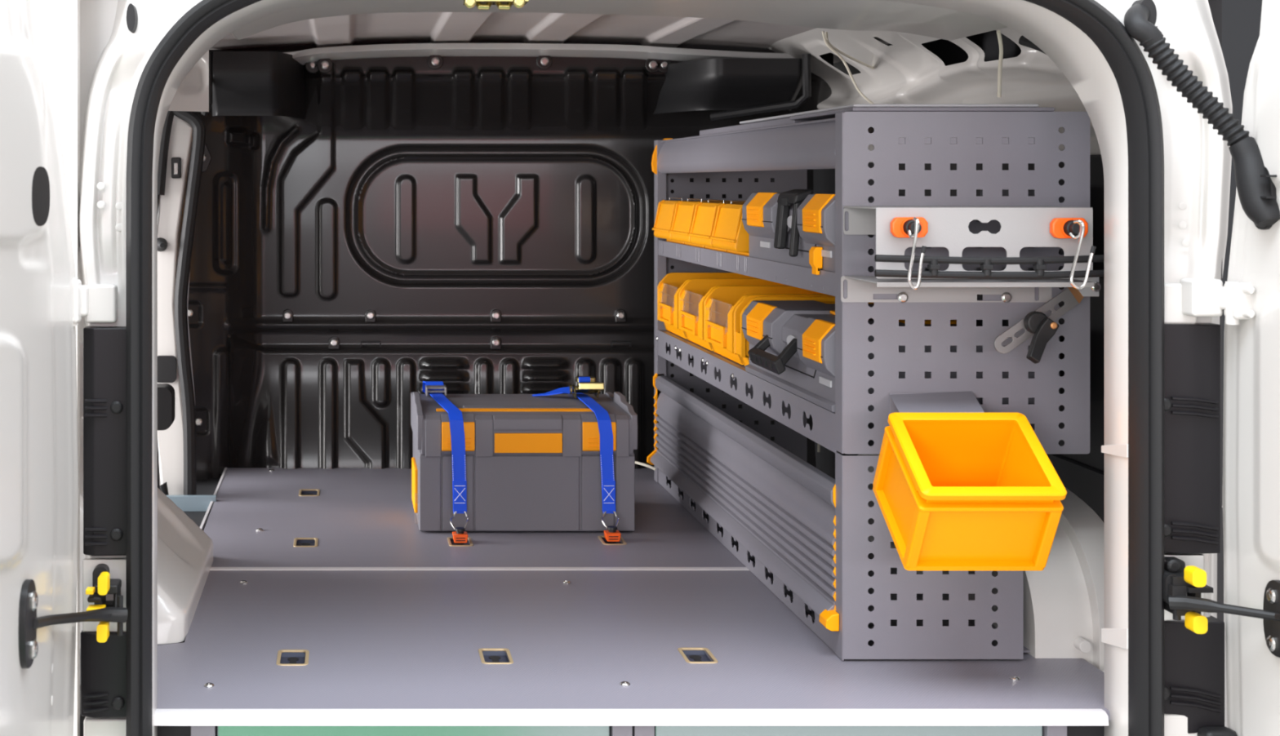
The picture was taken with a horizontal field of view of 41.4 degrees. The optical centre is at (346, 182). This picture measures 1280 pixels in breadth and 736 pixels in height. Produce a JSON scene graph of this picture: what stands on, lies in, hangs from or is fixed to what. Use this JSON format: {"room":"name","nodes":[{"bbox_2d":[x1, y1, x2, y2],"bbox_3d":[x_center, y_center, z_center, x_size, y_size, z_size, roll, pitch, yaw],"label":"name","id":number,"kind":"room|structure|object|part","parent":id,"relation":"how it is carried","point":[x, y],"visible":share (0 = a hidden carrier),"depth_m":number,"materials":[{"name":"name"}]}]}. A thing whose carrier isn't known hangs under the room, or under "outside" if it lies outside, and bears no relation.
{"room":"cargo van interior","nodes":[
{"label":"cargo van interior","id":0,"kind":"room"},
{"bbox_2d":[30,0,213,735],"bbox_3d":[-0.514,0.400,3.000,0.564,1.520,1.900,0,0,0],"label":"wall","id":1,"kind":"structure","parent":0,"point":[71,36],"depth_m":2.15,"materials":[{"name":"white metal"}]},
{"bbox_2d":[0,0,117,735],"bbox_3d":[-0.332,0.236,1.644,0.072,0.968,0.766,0,0,3],"label":"door","id":2,"kind":"structure","parent":1,"relation":"in","point":[43,301],"depth_m":1.70,"materials":[{"name":"white paint"}]},
{"bbox_3d":[-0.323,0.236,1.644,0.016,0.968,0.768,0,0,-1],"label":"panel","id":3,"kind":"part","parent":2,"relation":"part of","materials":[{"name":"white paint"}]},
{"bbox_3d":[-0.460,0.460,2.510,0.020,1.000,0.820,0,0,0],"label":"panel","id":4,"kind":"part","parent":1,"relation":"part of","materials":[{"name":"white paint"}]},
{"bbox_2d":[157,111,216,511],"bbox_3d":[-0.434,0.481,3.235,0.331,1.298,0.570,0,0,0],"label":"door","id":5,"kind":"structure","parent":1,"relation":"in","point":[176,418],"depth_m":3.44,"materials":[{"name":"white paint"}]},
{"bbox_3d":[-0.375,0.580,3.240,0.012,0.206,0.052,0,0,5],"label":"handle stem","id":6,"kind":"part","parent":5,"relation":"part of","materials":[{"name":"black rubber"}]},
{"bbox_3d":[-0.380,0.437,3.200,0.088,0.083,0.060,0,0,0],"label":"handle","id":7,"kind":"part","parent":5,"relation":"part of","materials":[{"name":"black plastic"}]},
{"bbox_3d":[-0.380,0.393,3.456,0.046,0.056,0.012,0,0,0],"label":"plate","id":8,"kind":"part","parent":5,"relation":"part of","materials":[{"name":"black plastic"}]},
{"bbox_3d":[-0.345,0.880,3.408,0.153,0.461,0.015,0,0,0],"label":"step panel","id":9,"kind":"part","parent":5,"relation":"part of","materials":[{"name":"blue"}]},
{"bbox_3d":[-0.341,-0.226,3.322,0.128,0.170,0.168,0,0,0],"label":"corner panel","id":10,"kind":"part","parent":1,"relation":"part of","materials":[{"name":"white paint"}]},
{"bbox_2d":[177,49,833,480],"bbox_3d":[0.371,0.216,3.707,1.543,1.043,0.426,0,0,0],"label":"wall","id":11,"kind":"structure","parent":0,"point":[368,231],"depth_m":3.85,"materials":[{"name":"black paint"}]},
{"bbox_3d":[-0.183,-0.213,3.723,0.179,0.134,0.445,0,0,16],"label":"corner moulding","id":12,"kind":"part","parent":11,"relation":"part of","materials":[{"name":"black plastic"}]},
{"bbox_3d":[0.778,-0.210,3.659,0.490,0.106,0.221,0,0,41],"label":"corner moulding","id":13,"kind":"part","parent":11,"relation":"part of","materials":[{"name":"black plastic"}]},
{"bbox_2d":[80,467,1109,735],"bbox_3d":[0.335,0.688,2.919,1.390,0.064,1.762,0,0,0],"label":"floor","id":14,"kind":"structure","parent":0,"point":[324,600],"depth_m":2.38,"materials":[{"name":"grey laminate"},{"name":"plywood"},{"name":"aluminium"}]},
{"bbox_2d":[280,652,305,663],"bbox_3d":[-0.074,0.666,2.284,0.036,0.011,0.066,0,0,0],"label":"anchor","id":15,"kind":"object","parent":14,"relation":"on","point":[285,657],"depth_m":2.30,"materials":[{"name":"grey metal"}]},
{"bbox_2d":[296,539,315,546],"bbox_3d":[-0.074,0.666,3.014,0.036,0.011,0.066,0,0,0],"label":"anchor","id":16,"kind":"object","parent":14,"relation":"on","point":[299,542],"depth_m":3.04,"materials":[{"name":"grey metal"}]},
{"bbox_2d":[301,490,317,495],"bbox_3d":[-0.079,0.666,3.496,0.036,0.011,0.066,0,0,0],"label":"anchor","id":17,"kind":"object","parent":14,"relation":"on","point":[303,492],"depth_m":3.52,"materials":[{"name":"grey metal"}]},
{"bbox_2d":[450,538,469,545],"bbox_3d":[0.209,0.666,3.020,0.036,0.011,0.066,0,0,0],"label":"anchor","id":18,"kind":"object","parent":14,"relation":"on","point":[452,543],"depth_m":3.04,"materials":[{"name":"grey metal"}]},
{"bbox_2d":[482,651,508,662],"bbox_3d":[0.208,0.666,2.291,0.036,0.011,0.066,0,0,0],"label":"anchor","id":19,"kind":"object","parent":14,"relation":"on","point":[487,656],"depth_m":2.31,"materials":[{"name":"grey metal"}]},
{"bbox_2d":[410,391,637,531],"bbox_3d":[0.339,0.539,3.240,0.417,0.238,0.320,0,0,0],"label":"toolbox","id":20,"kind":"object","parent":14,"relation":"on","point":[533,464],"visible":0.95,"depth_m":3.09,"materials":[{"name":"grey plastic"}]},
{"bbox_3d":[0.158,0.585,3.096,0.040,0.141,0.006,0,0,0],"label":"panel","id":21,"kind":"part","parent":20,"relation":"part of","materials":[{"name":"grey plastic"}]},
{"bbox_2d":[422,381,469,542],"bbox_3d":[0.197,0.534,3.208,0.045,0.250,0.412,0,0,-5],"label":"strap","id":22,"kind":"object","parent":20,"relation":"attached to","point":[435,389],"visible":1,"depth_m":3.08,"materials":[{"name":"blue fabric"}]},
{"bbox_3d":[0.210,0.585,3.096,0.059,0.141,0.005,0,0,0],"label":"panel","id":23,"kind":"part","parent":20,"relation":"part of","materials":[{"name":"grey plastic"}]},
{"bbox_3d":[0.340,0.475,3.244,0.398,0.075,0.312,0,0,0],"label":"lid","id":24,"kind":"part","parent":20,"relation":"part of","materials":[{"name":"grey plastic"}]},
{"bbox_3d":[0.340,0.585,3.096,0.196,0.141,0.006,0,0,0],"label":"panel","id":25,"kind":"part","parent":20,"relation":"part of","materials":[{"name":"grey plastic"}]},
{"bbox_3d":[0.341,0.489,3.087,0.127,0.037,0.004,0,0,0],"label":"name plate","id":26,"kind":"part","parent":20,"relation":"part of","materials":[{"name":"orange plastic"}]},
{"bbox_2d":[532,376,621,542],"bbox_3d":[0.482,0.525,3.213,0.118,0.267,0.392,0,0,-16],"label":"strap","id":27,"kind":"object","parent":20,"relation":"attached to","point":[585,384],"visible":1,"depth_m":3.08,"materials":[{"name":"blue fabric"}]},
{"bbox_3d":[0.490,0.407,3.318,0.052,0.026,0.061,0,0,0],"label":"ratchet lever","id":28,"kind":"part","parent":27,"relation":"part of","materials":[{"name":"yellow metal"}]},
{"bbox_3d":[0.473,0.585,3.096,0.061,0.141,0.005,0,0,0],"label":"panel","id":29,"kind":"part","parent":20,"relation":"part of","materials":[{"name":"grey plastic"}]},
{"bbox_3d":[0.524,0.585,3.096,0.036,0.141,0.006,0,0,0],"label":"panel","id":30,"kind":"part","parent":20,"relation":"part of","materials":[{"name":"grey plastic"}]},
{"bbox_2d":[601,537,621,543],"bbox_3d":[0.490,0.666,3.032,0.036,0.011,0.066,0,0,0],"label":"anchor","id":31,"kind":"object","parent":14,"relation":"on","point":[603,540],"depth_m":3.04,"materials":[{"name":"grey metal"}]},
{"bbox_2d":[635,461,656,471],"bbox_3d":[0.651,0.618,3.584,0.051,0.016,0.008,0,0,37],"label":"cable","id":32,"kind":"object","parent":14,"relation":"on","point":[636,462],"visible":0.97,"depth_m":3.58,"materials":[{"name":"beige plastic"}]},
{"bbox_2d":[682,650,711,662],"bbox_3d":[0.490,0.666,2.294,0.036,0.011,0.066,0,0,0],"label":"anchor","id":33,"kind":"object","parent":14,"relation":"on","point":[687,655],"depth_m":2.31,"materials":[{"name":"grey metal"}]},
{"bbox_2d":[646,111,1089,661],"bbox_3d":[0.842,0.281,2.913,0.362,0.755,1.468,0,0,0],"label":"shelf rack","id":34,"kind":"object","parent":14,"relation":"on","point":[803,529],"depth_m":2.27,"materials":[{"name":"grey metal"}]},
{"bbox_3d":[0.683,0.283,3.628,0.004,0.751,0.034,0,0,0],"label":"post","id":35,"kind":"part","parent":34,"relation":"part of","materials":[{"name":"grey metal"}]},
{"bbox_3d":[0.692,0.283,3.610,0.020,0.751,0.002,0,0,0],"label":"post","id":36,"kind":"part","parent":34,"relation":"part of","materials":[{"name":"grey metal"}]},
{"bbox_2d":[652,197,730,244],"bbox_3d":[0.813,0.086,3.492,0.295,0.106,0.180,0,0,0],"label":"storage bin","id":37,"kind":"object","parent":34,"relation":"on","point":[666,209],"visible":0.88,"depth_m":3.49,"materials":[{"name":"orange plastic"}]},
{"bbox_2d":[669,198,742,248],"bbox_3d":[0.813,0.086,3.302,0.295,0.106,0.180,0,0,0],"label":"storage bin","id":38,"kind":"object","parent":34,"relation":"on","point":[684,211],"visible":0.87,"depth_m":3.31,"materials":[{"name":"orange plastic"}]},
{"bbox_2d":[657,272,759,339],"bbox_3d":[0.829,0.261,3.491,0.306,0.126,0.218,0,0,0],"label":"storage bin","id":39,"kind":"object","parent":34,"relation":"on","point":[668,288],"visible":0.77,"depth_m":3.59,"materials":[{"name":"orange plastic"}]},
{"bbox_2d":[688,199,744,253],"bbox_3d":[0.813,0.086,3.112,0.295,0.106,0.180,0,0,0],"label":"storage bin","id":40,"kind":"object","parent":34,"relation":"on","point":[704,214],"visible":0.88,"depth_m":3.11,"materials":[{"name":"orange plastic"}]},
{"bbox_2d":[710,200,749,257],"bbox_3d":[0.813,0.086,2.922,0.295,0.106,0.180,0,0,0],"label":"storage bin","id":41,"kind":"object","parent":34,"relation":"on","point":[729,233],"visible":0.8,"depth_m":2.90,"materials":[{"name":"orange plastic"}]},
{"bbox_2d":[678,279,791,351],"bbox_3d":[0.829,0.261,3.258,0.306,0.126,0.228,0,0,0],"label":"storage bin","id":42,"kind":"object","parent":34,"relation":"on","point":[692,295],"visible":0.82,"depth_m":3.36,"materials":[{"name":"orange plastic"}]},
{"bbox_3d":[0.852,0.283,3.646,0.336,0.750,0.002,0,0,0],"label":"panel","id":43,"kind":"part","parent":34,"relation":"part of","materials":[{"name":"grey metal"}]},
{"bbox_3d":[0.682,0.603,2.954,0.032,0.024,1.309,0,0,0],"label":"flap foot rail","id":44,"kind":"part","parent":34,"relation":"part of","materials":[{"name":"grey metal"}]},
{"bbox_3d":[0.688,0.440,2.954,0.022,0.032,1.309,0,0,0],"label":"flap rail","id":45,"kind":"part","parent":34,"relation":"part of","materials":[{"name":"grey metal"}]},
{"bbox_3d":[0.843,0.327,2.954,0.314,0.004,1.310,0,0,0],"label":"shelf","id":46,"kind":"part","parent":34,"relation":"part of","materials":[{"name":"grey metal"}]},
{"bbox_2d":[703,286,826,364],"bbox_3d":[0.829,0.261,3.018,0.306,0.126,0.231,0,0,0],"label":"storage bin","id":47,"kind":"object","parent":34,"relation":"on","point":[720,305],"visible":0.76,"depth_m":3.12,"materials":[{"name":"orange plastic"}]},
{"bbox_3d":[0.845,-0.088,2.954,0.310,0.002,1.310,0,0,0],"label":"shelf","id":48,"kind":"part","parent":34,"relation":"part of","materials":[{"name":"grey metal"}]},
{"bbox_2d":[733,294,873,366],"bbox_3d":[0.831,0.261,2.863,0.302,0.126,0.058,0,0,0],"label":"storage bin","id":49,"kind":"object","parent":34,"relation":"on","point":[741,345],"visible":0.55,"depth_m":2.86,"materials":[{"name":"plastic"}]},
{"bbox_3d":[0.684,0.518,2.283,0.003,0.282,0.033,0,0,0],"label":"post","id":50,"kind":"part","parent":34,"relation":"part of","materials":[{"name":"grey metal"}]},
{"bbox_3d":[0.684,0.139,2.283,0.003,0.470,0.033,0,0,0],"label":"post","id":51,"kind":"part","parent":34,"relation":"part of","materials":[{"name":"grey metal"}]},
{"bbox_3d":[0.850,0.655,2.954,0.300,0.003,1.310,0,0,0],"label":"shelf","id":52,"kind":"part","parent":34,"relation":"part of","materials":[{"name":"grey metal"}]},
{"bbox_2d":[699,104,1054,135],"bbox_3d":[0.840,-0.101,2.797,0.280,0.016,1.045,0,0,0],"label":"shelf top","id":53,"kind":"object","parent":34,"relation":"on","point":[829,113],"visible":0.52,"depth_m":2.29,"materials":[{"name":"grey metal"}]},
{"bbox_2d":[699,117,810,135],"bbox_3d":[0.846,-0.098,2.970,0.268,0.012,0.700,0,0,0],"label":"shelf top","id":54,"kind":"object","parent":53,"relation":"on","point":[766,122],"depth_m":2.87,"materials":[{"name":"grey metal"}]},
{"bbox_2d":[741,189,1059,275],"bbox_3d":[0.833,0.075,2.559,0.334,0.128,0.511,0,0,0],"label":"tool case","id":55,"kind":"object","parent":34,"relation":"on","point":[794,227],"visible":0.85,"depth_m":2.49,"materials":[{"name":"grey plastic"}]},
{"bbox_3d":[0.690,0.062,2.530,0.041,0.102,0.103,0,0,0],"label":"handle","id":56,"kind":"part","parent":55,"relation":"part of","materials":[{"name":"black plastic"}]},
{"bbox_3d":[0.844,0.047,2.559,0.312,0.046,0.507,0,0,0],"label":"lid","id":57,"kind":"part","parent":55,"relation":"part of","materials":[{"name":"grey"}]},
{"bbox_3d":[0.803,0.333,2.262,0.114,0.086,0.002,0,0,0],"label":"mount plate","id":58,"kind":"part","parent":34,"relation":"part of","materials":[{"name":"grey metal"}]},
{"bbox_3d":[0.808,0.517,2.266,0.247,0.280,0.002,0,0,0],"label":"panel","id":59,"kind":"part","parent":34,"relation":"part of","materials":[{"name":"grey metal"}]},
{"bbox_3d":[0.797,0.332,2.221,0.126,0.088,0.084,0,0,0],"label":"crate bracket","id":60,"kind":"part","parent":34,"relation":"part of","materials":[{"name":"grey metal"}]},
{"bbox_3d":[0.854,0.139,2.266,0.340,0.471,0.002,0,0,0],"label":"panel","id":61,"kind":"part","parent":34,"relation":"part of","materials":[{"name":"grey metal"}]},
{"bbox_2d":[840,206,1094,302],"bbox_3d":[0.825,0.100,2.193,0.290,0.133,0.143,0,0,0],"label":"holder","id":62,"kind":"object","parent":34,"relation":"attached to","point":[1021,227],"visible":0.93,"depth_m":2.12,"materials":[{"name":"grey metal"}]},
{"bbox_3d":[0.708,0.054,2.263,0.049,0.037,0.002,0,0,0],"label":"mount plate","id":63,"kind":"part","parent":62,"relation":"part of","materials":[{"name":"grey metal"}]},
{"bbox_2d":[890,217,928,289],"bbox_3d":[0.724,0.090,2.091,0.046,0.090,0.067,0,0,0],"label":"hook","id":64,"kind":"object","parent":62,"relation":"hanging from","point":[914,228],"visible":1,"depth_m":2.10,"materials":[{"name":"silver"}]},
{"bbox_3d":[0.725,0.058,2.105,0.021,0.021,0.020,0,0,0],"label":"knob","id":65,"kind":"part","parent":64,"relation":"part of","materials":[{"name":"black plastic"}]},
{"bbox_3d":[0.825,0.147,2.263,0.290,0.036,0.002,0,0,0],"label":"mount plate","id":66,"kind":"part","parent":62,"relation":"part of","materials":[{"name":"grey metal"}]},
{"bbox_2d":[844,275,1094,287],"bbox_3d":[0.824,0.132,2.192,0.281,0.006,0.143,0,0,0],"label":"mounting rail","id":67,"kind":"object","parent":62,"relation":"on","point":[852,281],"depth_m":2.13,"materials":[{"name":"grey metal"}]},
{"bbox_3d":[0.824,0.079,2.126,0.280,0.092,0.002,0,0,0],"label":"plate","id":68,"kind":"part","parent":62,"relation":"part of","materials":[{"name":"grey metal"}]},
{"bbox_2d":[874,254,1104,279],"bbox_3d":[0.829,0.108,2.106,0.303,0.031,0.017,0,0,-1],"label":"rail","id":69,"kind":"object","parent":62,"relation":"attached to","point":[986,264],"visible":0.91,"depth_m":2.10,"materials":[{"name":"black"}]},
{"bbox_3d":[0.829,0.118,2.107,0.303,0.012,0.015,0,0,-1],"label":"rail","id":70,"kind":"part","parent":69,"relation":"part of","materials":[{"name":"black metal"}]},
{"bbox_3d":[0.829,0.099,2.107,0.303,0.013,0.015,0,0,-1],"label":"rail","id":71,"kind":"part","parent":69,"relation":"part of","materials":[{"name":"black rubber"}]},
{"bbox_2d":[993,277,1101,364],"bbox_3d":[0.943,0.183,2.192,0.147,0.112,0.048,0,0,-10],"label":"clamp arm","id":72,"kind":"object","parent":62,"relation":"attached to","point":[1036,323],"visible":0.94,"depth_m":2.20,"materials":[{"name":"silver metal"}]},
{"bbox_3d":[0.923,0.186,2.201,0.113,0.088,0.003,0,0,0],"label":"arm","id":73,"kind":"part","parent":72,"relation":"part of","materials":[{"name":"silver metal"}]},
{"bbox_3d":[0.919,0.209,2.173,0.045,0.060,0.022,0,0,0],"label":"clamp lever","id":74,"kind":"part","parent":72,"relation":"part of","materials":[{"name":"black plastic"}]},
{"bbox_2d":[1049,217,1096,289],"bbox_3d":[0.929,0.090,2.091,0.048,0.089,0.067,0,0,0],"label":"hook","id":75,"kind":"object","parent":62,"relation":"hanging from","point":[1060,228],"visible":1,"depth_m":2.10,"materials":[{"name":"silver"}]},
{"bbox_3d":[0.931,0.059,2.105,0.021,0.021,0.020,0,0,0],"label":"knob","id":76,"kind":"part","parent":75,"relation":"part of","materials":[{"name":"black plastic"}]},
{"bbox_2d":[872,413,1066,570],"bbox_3d":[0.802,0.399,2.133,0.181,0.192,0.202,0,0,0],"label":"crate","id":77,"kind":"object","parent":34,"relation":"hanging from","point":[953,491],"visible":1,"depth_m":2.10,"materials":[{"name":"orange"}]},
{"bbox_3d":[0.720,0.373,2.200,0.015,0.089,0.062,0,0,0],"label":"corner post","id":78,"kind":"part","parent":77,"relation":"part of","materials":[{"name":"orange"}]},
{"bbox_3d":[0.720,0.358,2.108,0.008,0.063,0.091,0,0,0],"label":"grip rail","id":79,"kind":"part","parent":77,"relation":"part of","materials":[{"name":"orange"}]},
{"bbox_3d":[0.720,0.447,2.079,0.015,0.089,0.062,0,0,0],"label":"corner post","id":80,"kind":"part","parent":77,"relation":"part of","materials":[{"name":"orange"}]},
{"bbox_3d":[0.884,0.447,2.079,0.015,0.089,0.062,0,0,0],"label":"corner post","id":81,"kind":"part","parent":77,"relation":"part of","materials":[{"name":"orange"}]},
{"bbox_2d":[980,189,1064,271],"bbox_3d":[1.025,0.073,2.485,0.040,0.136,0.270,0,0,0],"label":"pegboard holes","id":82,"kind":"object","parent":34,"relation":"on","point":[1005,192],"visible":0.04,"depth_m":2.42,"materials":[{"name":"grey"}]},
{"bbox_2d":[209,0,1007,65],"bbox_3d":[0.350,-0.290,3.075,1.700,0.140,1.950,0,0,0],"label":"ceiling","id":83,"kind":"structure","parent":0,"point":[673,30],"depth_m":3.30,"materials":[{"name":"metal"}]},
{"bbox_3d":[0.350,-0.305,3.840,1.620,0.020,0.280,0,0,0],"label":"rail","id":84,"kind":"part","parent":83,"relation":"part of","materials":[{"name":"black metal"}]},
{"bbox_3d":[0.372,-0.282,3.679,1.343,0.046,0.142,0,0,0],"label":"rail","id":85,"kind":"part","parent":83,"relation":"part of","materials":[{"name":"black metal"}]},
{"bbox_2d":[822,31,875,104],"bbox_3d":[0.885,-0.196,2.860,0.040,0.140,0.121,0,0,-32],"label":"cable","id":86,"kind":"object","parent":83,"relation":"hanging from","point":[861,94],"visible":0.94,"depth_m":2.89,"materials":[{"name":"beige plastic"}]},
{"bbox_2d":[824,31,874,69],"bbox_3d":[0.955,-0.247,3.119,0.010,0.044,0.414,0,0,29],"label":"cable","id":87,"kind":"object","parent":83,"relation":"hanging from","point":[825,33],"visible":0.86,"depth_m":3.09,"materials":[{"name":"beige plastic"}]},
{"bbox_2d":[996,30,1003,97],"bbox_3d":[0.947,-0.171,2.385,0.009,0.093,0.080,0,0,22],"label":"cable","id":88,"kind":"object","parent":83,"relation":"hanging from","point":[998,32],"visible":1,"depth_m":2.39,"materials":[{"name":"beige plastic"}]},
{"bbox_2d":[191,725,1066,735],"bbox_3d":[0.325,0.968,2.086,1.250,0.584,0.068,0,0,0],"label":"drawer unit","id":89,"kind":"object","parent":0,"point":[196,731],"visible":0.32,"depth_m":2.06,"materials":[{"name":"grey"}]},
{"bbox_3d":[0.084,0.819,2.067,0.492,0.282,0.015,0,0,0],"label":"drawer","id":90,"kind":"part","parent":89,"relation":"part of","materials":[{"name":"green"}]},
{"bbox_3d":[0.629,0.819,2.067,0.486,0.282,0.015,0,0,0],"label":"drawer","id":91,"kind":"part","parent":89,"relation":"part of","materials":[{"name":"grey"}]},
{"bbox_2d":[79,0,1237,735],"bbox_3d":[0.404,0.206,2.076,1.507,1.133,0.232,0,0,0],"label":"door frame","id":92,"kind":"structure","parent":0,"point":[1167,172],"depth_m":1.99,"materials":[{"name":"white paint"}]},
{"bbox_2d":[17,564,128,668],"bbox_3d":[-0.296,0.469,1.805,0.055,0.141,0.381,0,0,5],"label":"door hinge","id":93,"kind":"object","parent":92,"relation":"in","point":[104,611],"depth_m":1.90,"materials":[{"name":"black metal"}]},
{"bbox_3d":[-0.323,0.442,1.646,0.015,0.086,0.060,0,0,0],"label":"plate","id":94,"kind":"part","parent":93,"relation":"part of","materials":[{"name":"black plastic"}]},
{"bbox_3d":[-0.303,0.481,1.809,0.041,0.083,0.306,0,0,10],"label":"rod","id":95,"kind":"part","parent":93,"relation":"part of","materials":[{"name":"black plastic"}]},
{"bbox_2d":[97,182,105,190],"bbox_3d":[-0.300,0.005,2.014,0.010,0.010,0.001,0,0,0],"label":"bolt","id":96,"kind":"object","parent":92,"relation":"on","point":[100,185],"depth_m":2.01,"materials":[{"name":"white paint"}]},
{"bbox_2d":[97,200,105,208],"bbox_3d":[-0.300,0.028,2.014,0.010,0.010,0.001,0,0,0],"label":"bolt","id":97,"kind":"object","parent":92,"relation":"attached to","point":[100,204],"depth_m":2.01,"materials":[{"name":"white paint"}]},
{"bbox_3d":[-0.292,0.596,2.002,0.061,0.101,0.036,0,0,0],"label":"trim","id":98,"kind":"part","parent":92,"relation":"part of","materials":[{"name":"black plastic"}]},
{"bbox_3d":[-0.292,0.501,1.996,0.056,0.088,0.007,0,0,0],"label":"check plate","id":99,"kind":"part","parent":92,"relation":"part of","materials":[{"name":"white paint"}]},
{"bbox_3d":[-0.291,0.314,2.002,0.056,0.275,0.036,0,0,0],"label":"trim","id":100,"kind":"part","parent":92,"relation":"part of","materials":[{"name":"black plastic"}]},
{"bbox_2d":[115,223,121,231],"bbox_3d":[-0.278,0.056,2.014,0.010,0.010,0.001,0,0,0],"label":"bolt","id":101,"kind":"object","parent":92,"relation":"attached to","point":[117,226],"depth_m":2.01,"materials":[{"name":"white paint"}]},
{"bbox_2d":[115,202,121,210],"bbox_3d":[-0.278,0.030,2.014,0.010,0.010,0.001,0,0,0],"label":"bolt","id":102,"kind":"object","parent":92,"relation":"on","point":[117,205],"depth_m":2.01,"materials":[{"name":"white paint"}]},
{"bbox_3d":[1.010,0.492,1.996,0.059,0.082,0.007,0,0,0],"label":"check plate","id":103,"kind":"part","parent":92,"relation":"part of","materials":[{"name":"silver metal"}]},
{"bbox_3d":[1.016,0.310,2.002,0.081,0.277,0.036,0,0,0],"label":"trim","id":104,"kind":"part","parent":92,"relation":"part of","materials":[{"name":"black plastic"}]},
{"bbox_3d":[1.019,0.598,2.002,0.086,0.134,0.036,0,0,0],"label":"trim","id":105,"kind":"part","parent":92,"relation":"part of","materials":[{"name":"black plastic"}]},
{"bbox_2d":[1124,0,1279,230],"bbox_3d":[1.011,-0.084,1.942,0.169,0.277,0.072,0,0,36],"label":"cable","id":106,"kind":"object","parent":92,"relation":"attached to","point":[1256,191],"visible":1,"depth_m":1.93,"materials":[{"name":"black rubber"}]},
{"bbox_2d":[1162,556,1279,657],"bbox_3d":[1.025,0.496,1.913,0.058,0.087,0.184,0,0,-33],"label":"door hinge","id":107,"kind":"object","parent":92,"relation":"in","point":[1183,587],"depth_m":1.93,"materials":[{"name":"black metal"}]},
{"bbox_3d":[1.026,0.494,1.895,0.030,0.024,0.153,0,0,-37],"label":"rod","id":108,"kind":"part","parent":107,"relation":"part of","materials":[{"name":"black plastic"}]},
{"bbox_3d":[1.063,0.496,1.871,0.015,0.086,0.052,0,0,0],"label":"plate","id":109,"kind":"part","parent":107,"relation":"part of","materials":[{"name":"black plastic"}]},
{"bbox_2d":[1164,0,1279,735],"bbox_3d":[1.031,0.225,1.881,0.084,1.008,0.268,0,0,0],"label":"door","id":110,"kind":"structure","parent":92,"relation":"in","point":[1249,299],"depth_m":1.93,"materials":[{"name":"white paint"}]},
{"bbox_3d":[1.063,0.225,1.879,0.014,1.008,0.265,0,0,3],"label":"panel","id":111,"kind":"part","parent":110,"relation":"part of","materials":[{"name":"white paint"}]},
{"bbox_2d":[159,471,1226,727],"bbox_3d":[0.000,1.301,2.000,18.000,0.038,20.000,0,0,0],"label":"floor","id":112,"kind":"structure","parent":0,"point":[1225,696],"depth_m":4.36,"materials":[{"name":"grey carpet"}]},
{"bbox_2d":[768,0,1223,671],"bbox_3d":[1.030,0.160,3.035,0.280,1.040,1.830,0,0,0],"label":"wall","id":113,"kind":"structure","parent":0,"point":[1064,602],"depth_m":2.55,"materials":[{"name":"white metal"}]},
{"bbox_2d":[817,444,820,452],"bbox_3d":[1.052,0.480,3.650,0.011,0.241,0.026,0,0,0],"label":"cable","id":114,"kind":"object","parent":113,"relation":"attached to","point":[819,445],"visible":0.12,"depth_m":3.66,"materials":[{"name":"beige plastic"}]},
{"bbox_2d":[1222,0,1262,485],"bbox_3d":[5.225,-1.025,7.100,3.550,4.630,0.200,0,0,0],"label":"wall","id":115,"kind":"structure","parent":0,"point":[1241,19],"depth_m":7.00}
]}

